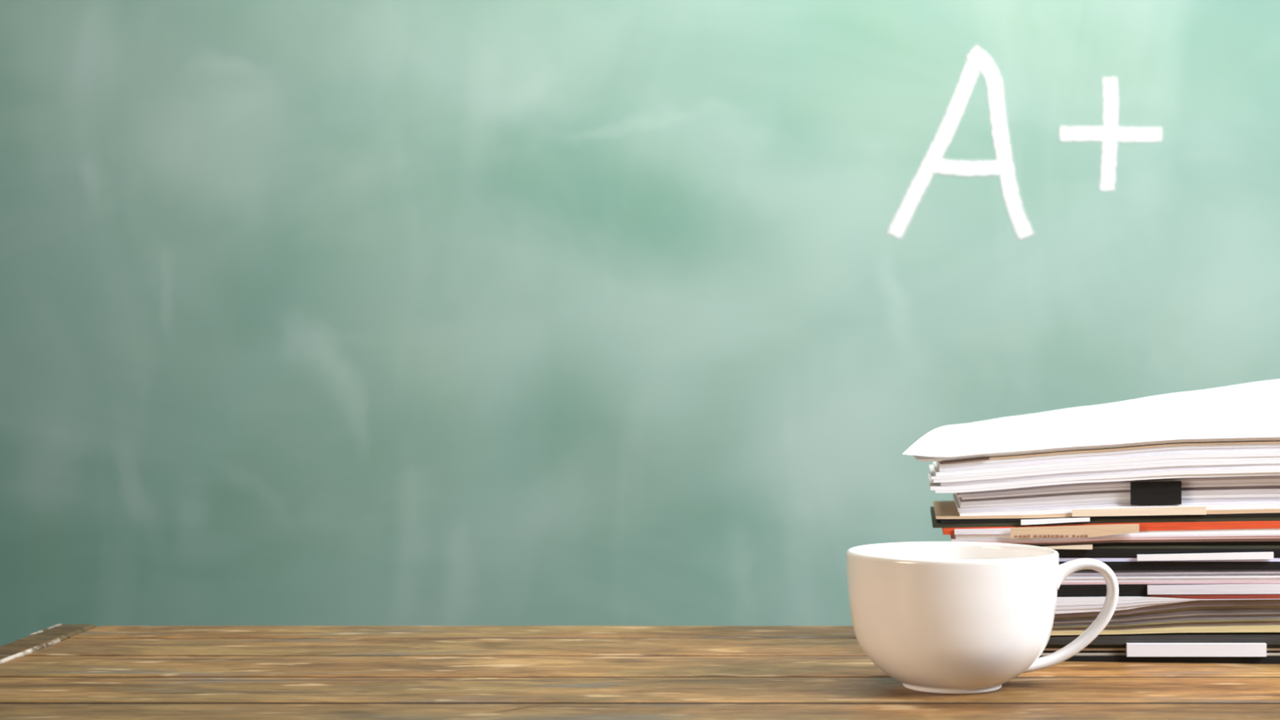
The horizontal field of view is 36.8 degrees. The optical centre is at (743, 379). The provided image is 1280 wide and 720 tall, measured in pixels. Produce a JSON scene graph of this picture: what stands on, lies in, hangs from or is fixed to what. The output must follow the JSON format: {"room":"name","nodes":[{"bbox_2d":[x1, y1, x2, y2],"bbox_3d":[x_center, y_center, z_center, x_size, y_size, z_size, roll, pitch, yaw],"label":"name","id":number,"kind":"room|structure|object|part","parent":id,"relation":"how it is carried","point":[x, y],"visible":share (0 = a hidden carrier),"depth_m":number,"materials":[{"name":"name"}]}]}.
{"room":"workspace","nodes":[
{"label":"workspace","id":0,"kind":"room"},
{"bbox_3d":[0.000,0.967,0.190,6.000,0.100,3.380,0,0,0],"label":"floor","id":1,"kind":"structure","parent":0,"visible":0},
{"bbox_2d":[0,623,1279,719],"bbox_3d":[0.393,0.541,0.861,1.714,0.752,0.881,0,0,0],"label":"table","id":2,"kind":"object","parent":1,"relation":"on","point":[60,671],"visible":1,"depth_m":1.06,"materials":[{"name":"brown wood"}]},
{"bbox_2d":[846,541,1119,693],"bbox_3d":[0.121,0.130,1.040,0.133,0.074,0.115,0,0,36],"label":"coffee cup","id":3,"kind":"object","parent":2,"relation":"on","point":[942,617],"visible":1,"depth_m":1.00,"materials":[{"name":"white ceramic"}]},
{"bbox_3d":[0.172,0.129,1.044,0.063,0.062,0.018,0,0,0],"label":"handle","id":4,"kind":"part","parent":3,"relation":"part of","materials":[{"name":"white ceramic"}]},
{"bbox_2d":[1038,634,1279,663],"bbox_3d":[0.252,0.158,1.205,0.211,0.017,0.154,0,0,5],"label":"folder","id":5,"kind":"object","parent":2,"relation":"on","point":[1175,648],"visible":0.42,"depth_m":1.13,"materials":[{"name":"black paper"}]},
{"bbox_2d":[1049,625,1279,636],"bbox_3d":[0.257,0.149,1.206,0.202,0.009,0.148,0,0,5],"label":"booklet","id":6,"kind":"object","parent":5,"relation":"on","point":[1242,629],"visible":0.24,"depth_m":1.13,"materials":[{"name":"yellow paper"}]},
{"bbox_2d":[1052,618,1279,630],"bbox_3d":[0.254,0.145,1.205,0.207,0.009,0.146,0,0,5],"label":"magazine","id":7,"kind":"object","parent":6,"relation":"on","point":[1229,622],"visible":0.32,"depth_m":1.13,"materials":[{"name":"beige paper"}]},
{"bbox_2d":[1053,611,1279,626],"bbox_3d":[0.253,0.142,1.206,0.201,0.011,0.146,0,0,5],"label":"magazine","id":8,"kind":"object","parent":7,"relation":"on","point":[1268,615],"visible":0.27,"depth_m":1.13,"materials":[{"name":"grey paper"}]},
{"bbox_2d":[1053,605,1279,621],"bbox_3d":[0.250,0.139,1.207,0.199,0.012,0.146,0,0,5],"label":"magazine","id":9,"kind":"object","parent":8,"relation":"on","point":[1239,608],"visible":0.26,"depth_m":1.13,"materials":[{"name":"grey paper"}]},
{"bbox_2d":[1053,600,1279,617],"bbox_3d":[0.249,0.136,1.205,0.192,0.013,0.146,0,0,5],"label":"magazine","id":10,"kind":"object","parent":9,"relation":"on","point":[1201,602],"visible":0.23,"depth_m":1.13,"materials":[{"name":"grey paper"}]},
{"bbox_2d":[1054,595,1279,613],"bbox_3d":[0.250,0.134,1.205,0.204,0.012,0.151,0,0,5],"label":"sheaf","id":11,"kind":"object","parent":10,"relation":"on","point":[1064,604],"visible":0.25,"depth_m":1.13,"materials":[{"name":"white paper"}]},
{"bbox_2d":[1149,594,1279,599],"bbox_3d":[0.302,0.128,1.200,0.112,0.004,0.146,0,0,5],"label":"booklet","id":12,"kind":"object","parent":11,"relation":"on","point":[1175,596],"visible":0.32,"depth_m":1.13,"materials":[{"name":"paper"}]},
{"bbox_2d":[1057,583,1279,595],"bbox_3d":[0.251,0.124,1.205,0.213,0.010,0.152,0,0,5],"label":"binder","id":13,"kind":"object","parent":12,"relation":"on","point":[1151,588],"visible":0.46,"depth_m":1.13,"materials":[{"name":"white paper"}]},
{"bbox_2d":[1061,569,1279,584],"bbox_3d":[0.251,0.117,1.206,0.222,0.011,0.151,0,0,5],"label":"sheaf","id":14,"kind":"object","parent":13,"relation":"on","point":[1187,576],"visible":0.23,"depth_m":1.13,"materials":[{"name":"white paper"}]},
{"bbox_2d":[1053,548,1279,570],"bbox_3d":[0.249,0.107,1.206,0.218,0.015,0.153,0,0,5],"label":"folder","id":15,"kind":"object","parent":14,"relation":"on","point":[1117,559],"visible":0.41,"depth_m":1.13,"materials":[{"name":"plastic"}]},
{"bbox_2d":[1005,537,1279,549],"bbox_3d":[0.247,0.097,1.206,0.221,0.008,0.154,0,0,5],"label":"book","id":16,"kind":"object","parent":15,"relation":"on","point":[1270,543],"visible":0.31,"depth_m":1.13,"materials":[{"name":"beige paper"}]},
{"bbox_2d":[950,528,1279,542],"bbox_3d":[0.244,0.093,1.207,0.228,0.011,0.152,0,0,5],"label":"sheaf","id":17,"kind":"object","parent":16,"relation":"on","point":[1264,533],"visible":0.41,"depth_m":1.13,"materials":[{"name":"white paper"}]},
{"bbox_2d":[942,520,1279,538],"bbox_3d":[0.241,0.088,1.206,0.233,0.011,0.156,0,0,5],"label":"folder","id":18,"kind":"object","parent":17,"relation":"on","point":[1092,530],"visible":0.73,"depth_m":1.13,"materials":[{"name":"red paper"}]},
{"bbox_2d":[1014,534,1087,537],"bbox_3d":[0.181,0.093,1.133,0.043,0.002,0.001,0,0,5],"label":"print","id":19,"kind":"object","parent":18,"relation":"on","point":[1015,535],"depth_m":1.13,"materials":[{"name":"brown paper"}]},
{"bbox_2d":[930,506,1279,528],"bbox_3d":[0.238,0.083,1.207,0.239,0.010,0.152,0,0,5],"label":"folder","id":20,"kind":"object","parent":18,"relation":"on","point":[975,522],"visible":0.41,"depth_m":1.13,"materials":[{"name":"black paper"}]},
{"bbox_2d":[933,500,1279,519],"bbox_3d":[0.239,0.078,1.207,0.237,0.010,0.153,0,0,5],"label":"folder","id":21,"kind":"object","parent":20,"relation":"on","point":[947,509],"visible":0.53,"depth_m":1.13,"materials":[{"name":"white paper"}]},
{"bbox_2d":[952,475,1279,512],"bbox_3d":[0.247,0.068,1.210,0.228,0.024,0.148,0,0,5],"label":"sheaf","id":22,"kind":"object","parent":21,"relation":"on","point":[1242,489],"visible":0.66,"depth_m":1.14,"materials":[{"name":"white paper"}]},
{"bbox_2d":[928,443,1279,493],"bbox_3d":[0.239,0.052,1.208,0.243,0.030,0.160,0,0,5],"label":"sheaf","id":23,"kind":"object","parent":22,"relation":"on","point":[1207,460],"visible":0.84,"depth_m":1.13,"materials":[{"name":"white paper"}]},
{"bbox_2d":[941,440,1279,463],"bbox_3d":[0.241,0.043,1.205,0.234,0.014,0.151,0,0,5],"label":"folder","id":24,"kind":"object","parent":23,"relation":"on","point":[1246,442],"visible":0.28,"depth_m":1.13,"materials":[{"name":"white paper"}]},
{"bbox_2d":[902,379,1279,461],"bbox_3d":[0.264,0.021,1.226,0.318,0.055,0.206,0,0,6],"label":"paper","id":25,"kind":"object","parent":24,"relation":"on","point":[1249,411],"visible":1,"depth_m":1.18,"materials":[{"name":"white paper"}]},
{"bbox_2d":[1130,480,1181,505],"bbox_3d":[0.243,0.067,1.134,0.029,0.014,0.005,0,0,5],"label":"binder clip","id":26,"kind":"object","parent":22,"relation":"attached to","point":[1142,493],"visible":1,"depth_m":1.13,"materials":[{"name":"black metal"}]},
{"bbox_3d":[0.000,-0.433,1.830,6.000,2.700,0.100,0,0,0],"label":"wall","id":27,"kind":"structure","parent":0,"visible":0},
{"bbox_2d":[0,0,1279,646],"bbox_3d":[-0.100,-0.133,1.759,3.300,1.500,0.042,0,0,0],"label":"chalkboard","id":28,"kind":"object","parent":27,"relation":"attached to","point":[313,313],"visible":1,"depth_m":1.75,"materials":[{"name":"green"}]}
]}

